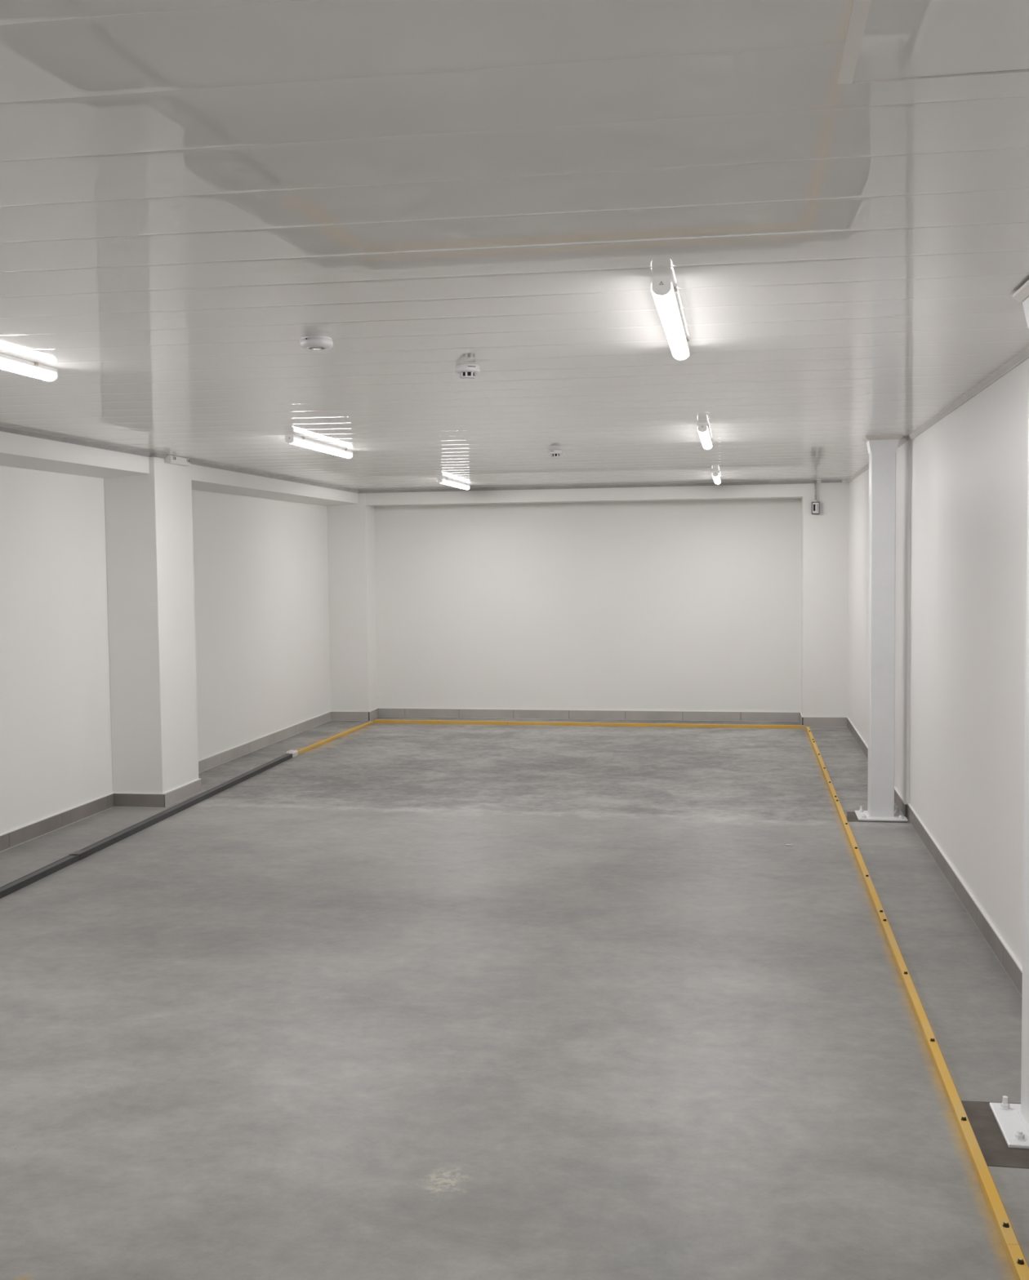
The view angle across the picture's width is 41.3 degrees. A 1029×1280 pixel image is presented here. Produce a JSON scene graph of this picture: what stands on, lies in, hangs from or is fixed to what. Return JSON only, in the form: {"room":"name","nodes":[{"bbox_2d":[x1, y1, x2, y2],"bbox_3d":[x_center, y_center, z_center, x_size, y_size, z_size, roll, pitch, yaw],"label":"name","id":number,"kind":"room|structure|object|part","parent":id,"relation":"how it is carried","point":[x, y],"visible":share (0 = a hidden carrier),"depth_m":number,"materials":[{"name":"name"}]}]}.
{"room":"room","nodes":[
{"label":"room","id":0,"kind":"room"},
{"bbox_2d":[104,457,198,793],"bbox_3d":[-2.447,-0.122,9.235,0.352,2.420,0.605,0,3,9],"label":"pillar","id":1,"kind":"structure","parent":0,"point":[148,518],"depth_m":8.98,"materials":[{"name":"white paint"}]},
{"bbox_2d":[164,454,189,466],"bbox_3d":[-2.257,-1.203,9.151,0.052,0.052,0.320,0,3,9],"label":"junction box","id":2,"kind":"object","parent":1,"relation":"attached to","point":[169,459],"visible":1,"depth_m":9.10,"materials":[{"name":"white plastic"}]},
{"bbox_2d":[0,465,330,834],"bbox_3d":[-3.548,0.161,4.431,0.250,2.440,20.250,0,3,9],"label":"wall","id":3,"kind":"structure","parent":0,"point":[260,570],"depth_m":8.83,"materials":[{"name":"white paint"}]},
{"bbox_2d":[0,711,331,852],"bbox_3d":[-3.274,1.345,4.213,0.368,0.095,19.470,0,3,9],"label":"baseboard","id":4,"kind":"structure","parent":3,"relation":"attached to","point":[11,838],"depth_m":9.00,"materials":[{"name":"grey tile"}]},
{"bbox_2d":[0,716,1028,1279],"bbox_3d":[-0.891,1.433,4.093,5.900,0.120,20.400,0,3,9],"label":"floor","id":5,"kind":"structure","parent":0,"point":[384,1001],"depth_m":4.69,"materials":[{"name":"concrete"}]},
{"bbox_2d":[0,854,79,898],"bbox_3d":[-2.585,1.265,5.978,0.060,0.032,2.979,0,3,8],"label":"strip","id":6,"kind":"object","parent":5,"relation":"on","point":[6,890],"visible":1,"depth_m":6.96,"materials":[{"name":"grey metal"}]},
{"bbox_2d":[79,753,292,856],"bbox_3d":[-2.116,1.063,9.340,0.061,0.032,3.819,0,3,8],"label":"strip","id":7,"kind":"object","parent":5,"relation":"on","point":[105,842],"visible":0.97,"depth_m":8.83,"materials":[{"name":"grey metal"}]},
{"bbox_2d":[69,850,88,860],"bbox_3d":[-2.380,1.176,7.451,0.061,0.034,0.100,0,3,8],"label":"band","id":8,"kind":"object","parent":7,"relation":"attached to","point":[82,854],"visible":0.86,"depth_m":7.45,"materials":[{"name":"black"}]},
{"bbox_2d":[285,750,297,757],"bbox_3d":[-1.843,0.939,11.298,0.074,0.046,0.150,0,3,8],"label":"wrapped sleeve","id":9,"kind":"object","parent":5,"relation":"on","point":[295,753],"visible":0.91,"depth_m":11.25,"materials":[{"name":"white plastic"}]},
{"bbox_2d":[297,720,373,754],"bbox_3d":[-1.624,0.881,12.454,0.031,0.022,2.214,0,3,11],"label":"rail","id":10,"kind":"object","parent":5,"relation":"on","point":[348,731],"visible":0.8,"depth_m":12.35,"materials":[{"name":"yellow metal"}]},
{"bbox_2d":[326,493,377,711],"bbox_3d":[-1.649,-0.399,13.902,0.400,2.410,0.350,0,3,9],"label":"pier","id":11,"kind":"object","parent":5,"relation":"on","point":[350,527],"visible":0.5,"depth_m":13.74,"materials":[{"name":"white paint"}]},
{"bbox_2d":[373,719,507,724],"bbox_3d":[-0.730,0.809,13.455,1.356,0.030,0.028,0,3,11],"label":"rail","id":12,"kind":"object","parent":5,"relation":"on","point":[501,722],"visible":1,"depth_m":13.44,"materials":[{"name":"yellow metal"}]},
{"bbox_2d":[507,721,804,728],"bbox_3d":[1.328,0.812,13.055,2.828,0.026,0.028,0,3,11],"label":"rail","id":13,"kind":"object","parent":5,"relation":"on","point":[508,722],"visible":1,"depth_m":13.03,"materials":[{"name":"yellow metal"}]},
{"bbox_2d":[805,726,814,742],"bbox_3d":[2.643,0.843,12.191,0.028,0.034,1.033,0,3,9],"label":"rail","id":14,"kind":"object","parent":5,"relation":"on","point":[808,731],"visible":1,"depth_m":12.19,"materials":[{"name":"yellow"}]},
{"bbox_2d":[800,480,848,716],"bbox_3d":[3.053,-0.397,12.986,0.622,2.410,0.410,0,3,9],"label":"pier","id":15,"kind":"object","parent":5,"relation":"on","point":[824,535],"visible":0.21,"depth_m":12.80,"materials":[{"name":"white paint"}]},
{"bbox_2d":[811,480,819,514],"bbox_3d":[2.809,-1.333,12.733,0.071,0.313,0.056,0,3,9],"label":"wall switch","id":16,"kind":"object","parent":15,"relation":"attached to","point":[815,505],"visible":1,"depth_m":12.72,"materials":[{"name":"plastic"}]},
{"bbox_3d":[2.806,-1.232,12.719,0.057,0.099,0.005,0,3,9],"label":"plate","id":17,"kind":"part","parent":16,"relation":"part of","materials":[{"name":"white plastic"}]},
{"bbox_2d":[811,741,838,802],"bbox_3d":[2.326,0.959,10.278,0.028,0.034,2.848,0,3,9],"label":"rail","id":18,"kind":"object","parent":5,"relation":"on","point":[824,772],"visible":1,"depth_m":10.01,"materials":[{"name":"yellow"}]},
{"bbox_2d":[834,799,885,919],"bbox_3d":[1.853,1.131,7.423,0.028,0.034,2.948,0,3,9],"label":"rail","id":19,"kind":"object","parent":5,"relation":"on","point":[879,911],"visible":1,"depth_m":7.00,"materials":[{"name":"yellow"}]},
{"bbox_2d":[846,812,906,822],"bbox_3d":[2.210,1.098,8.377,0.353,0.022,0.310,0,3,9],"label":"pad","id":20,"kind":"object","parent":5,"relation":"on","point":[851,816],"visible":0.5,"depth_m":8.29,"materials":[{"name":"grey concrete"}]},
{"bbox_2d":[853,435,907,822],"bbox_3d":[2.235,-0.085,8.312,0.290,2.346,0.290,0,3,9],"label":"steel column","id":21,"kind":"structure","parent":20,"relation":"on","point":[882,450],"depth_m":8.25,"materials":[{"name":"white metal"}]},
{"bbox_3d":[2.248,1.081,8.380,0.290,0.011,0.290,0,3,9],"label":"plate","id":22,"kind":"part","parent":21,"relation":"part of","materials":[{"name":"white metal"}]},
{"bbox_2d":[879,916,1018,1253],"bbox_3d":[1.376,1.304,4.545,0.028,0.034,2.893,0,3,9],"label":"rail","id":23,"kind":"object","parent":5,"relation":"on","point":[1005,1231],"visible":1,"depth_m":3.92,"materials":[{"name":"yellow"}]},
{"bbox_2d":[960,1100,1028,1168],"bbox_3d":[1.454,1.376,3.764,0.366,0.022,0.445,0,3,9],"label":"pad","id":24,"kind":"object","parent":5,"relation":"on","point":[993,1148],"depth_m":3.73,"materials":[{"name":"grey concrete"}]},
{"bbox_2d":[988,279,1028,1149],"bbox_3d":[1.485,0.191,3.731,0.290,2.346,0.290,0,3,9],"label":"steel column","id":25,"kind":"structure","parent":24,"relation":"on","point":[1011,1119],"depth_m":3.79,"materials":[{"name":"white metal"}]},
{"bbox_3d":[1.498,1.357,3.799,0.290,0.011,0.290,0,3,9],"label":"plate","id":26,"kind":"part","parent":25,"relation":"part of","materials":[{"name":"white metal"}]},
{"bbox_2d":[1006,1244,1028,1279],"bbox_3d":[1.072,1.415,2.713,0.028,0.034,0.823,0,3,9],"label":"rail","id":27,"kind":"object","parent":5,"relation":"on","point":[1019,1266],"visible":1,"depth_m":3.04,"materials":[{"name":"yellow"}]},
{"bbox_2d":[0,0,1028,490],"bbox_3d":[-0.879,-1.032,4.030,5.550,0.191,20.300,0,3,9],"label":"ceiling","id":28,"kind":"structure","parent":0,"point":[192,192],"depth_m":3.05,"materials":[{"name":"white paint"}]},
{"bbox_2d":[0,353,57,382],"bbox_3d":[-1.807,-0.944,4.456,0.066,0.049,1.191,0,3,9],"label":"light","id":29,"kind":"object","parent":28,"relation":"attached to","point":[33,369],"visible":1,"depth_m":4.83,"materials":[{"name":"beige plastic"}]},
{"bbox_2d":[0,431,149,478],"bbox_3d":[-3.717,-0.740,1.688,0.315,0.238,14.600,0,3,9],"label":"ceiling beam","id":30,"kind":"structure","parent":28,"relation":"attached to","point":[16,451],"depth_m":7.89,"materials":[{"name":"white paint"}]},
{"bbox_2d":[0,425,359,493],"bbox_3d":[-3.137,-0.920,4.054,0.061,0.060,19.470,0,3,9],"label":"trim","id":31,"kind":"structure","parent":28,"relation":"attached to","point":[3,428],"depth_m":8.70,"materials":[{"name":"white metal"}]},
{"bbox_2d":[191,464,358,506],"bbox_3d":[-2.074,-1.337,11.572,0.327,0.235,4.265,0,3,9],"label":"ceiling beam","id":32,"kind":"structure","parent":28,"relation":"attached to","point":[202,477],"depth_m":11.13,"materials":[{"name":"white paint"}]},
{"bbox_2d":[299,334,333,350],"bbox_3d":[-0.640,-0.960,4.415,0.106,0.036,0.106,0,3,9],"label":"smoke detector","id":33,"kind":"object","parent":28,"relation":"attached to","point":[314,342],"visible":1,"depth_m":4.38,"materials":[{"name":"white plastic"}]},
{"bbox_2d":[284,435,352,458],"bbox_3d":[-1.169,-1.167,8.261,0.066,0.049,1.191,0,3,9],"label":"light","id":34,"kind":"object","parent":28,"relation":"attached to","point":[291,439],"visible":1,"depth_m":8.12,"materials":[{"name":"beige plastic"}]},
{"bbox_2d":[436,477,469,489],"bbox_3d":[-0.540,-1.398,12.205,0.066,0.049,1.191,0,3,9],"label":"light","id":35,"kind":"object","parent":28,"relation":"attached to","point":[440,480],"visible":1,"depth_m":12.04,"materials":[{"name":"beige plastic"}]},
{"bbox_2d":[455,364,479,378],"bbox_3d":[-0.173,-0.997,5.076,0.092,0.048,0.092,0,3,9],"label":"smoke detector","id":36,"kind":"object","parent":28,"relation":"attached to","point":[465,371],"visible":1,"depth_m":5.05,"materials":[{"name":"white plastic"}]},
{"bbox_2d":[548,449,562,457],"bbox_3d":[0.269,-1.221,8.939,0.092,0.048,0.092,-2,4,-26],"label":"smoke detector","id":37,"kind":"object","parent":28,"relation":"attached to","point":[554,453],"visible":1,"depth_m":8.91,"materials":[{"name":"white plastic"}]},
{"bbox_2d":[364,483,802,506],"bbox_3d":[0.633,-1.473,13.374,4.289,0.234,0.392,0,3,11],"label":"ceiling beam","id":38,"kind":"structure","parent":28,"relation":"attached to","point":[764,491],"depth_m":13.21,"materials":[{"name":"white paint"}]},
{"bbox_2d":[358,480,847,493],"bbox_3d":[0.764,-1.477,13.159,4.757,0.031,0.037,0,3,11],"label":"trim","id":39,"kind":"structure","parent":28,"relation":"attached to","point":[825,481],"depth_m":13.13,"materials":[{"name":"white"}]},
{"bbox_2d":[650,275,688,360],"bbox_3d":[0.474,-0.948,4.091,0.066,0.049,1.191,0,3,9],"label":"light","id":40,"kind":"object","parent":28,"relation":"attached to","point":[663,291],"visible":1,"depth_m":3.83,"materials":[{"name":"white plastic"}]},
{"bbox_2d":[697,422,712,449],"bbox_3d":[1.098,-1.168,7.853,0.066,0.049,1.191,0,3,9],"label":"light","id":41,"kind":"object","parent":28,"relation":"attached to","point":[702,428],"visible":1,"depth_m":7.55,"materials":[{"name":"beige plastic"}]},
{"bbox_2d":[711,471,720,484],"bbox_3d":[1.738,-1.395,11.736,0.066,0.049,1.191,0,3,9],"label":"light","id":42,"kind":"object","parent":28,"relation":"attached to","point":[715,475],"visible":1,"depth_m":11.33,"materials":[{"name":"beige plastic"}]},
{"bbox_2d":[711,474,720,484],"bbox_3d":[1.739,-1.387,11.739,0.056,0.032,1.174,0,3,9],"label":"diffuser","id":43,"kind":"object","parent":42,"relation":"attached to","point":[716,477],"depth_m":11.59,"materials":[{"name":"white plastic"}]},
{"bbox_2d":[373,497,800,711],"bbox_3d":[0.861,-0.428,13.757,5.400,2.430,0.473,0,3,9],"label":"wall","id":44,"kind":"structure","parent":0,"point":[669,605],"depth_m":13.60,"materials":[{"name":"white paint"}]},
{"bbox_2d":[331,707,846,727],"bbox_3d":[0.679,0.758,13.511,5.086,0.095,0.405,0,3,11],"label":"baseboard","id":45,"kind":"structure","parent":44,"relation":"attached to","point":[835,722],"depth_m":13.66,"materials":[{"name":"grey tile"}]},
{"bbox_2d":[847,357,1028,966],"bbox_3d":[1.752,0.154,3.552,0.306,2.440,20.250,0,3,9],"label":"wall","id":46,"kind":"structure","parent":0,"point":[961,483],"depth_m":6.24,"materials":[{"name":"white paint"}]},
{"bbox_2d":[846,716,1022,995],"bbox_3d":[1.566,1.344,3.322,0.034,0.095,19.294,0,3,9],"label":"baseboard","id":47,"kind":"structure","parent":46,"relation":"attached to","point":[1002,952],"depth_m":6.29,"materials":[{"name":"grey tile"}]},
{"bbox_2d":[846,346,1028,482],"bbox_3d":[1.536,-0.921,3.196,0.043,0.060,19.305,0,3,9],"label":"trim","id":48,"kind":"structure","parent":46,"relation":"attached to","point":[1023,355],"depth_m":6.09,"materials":[{"name":"white metal"}]}
]}

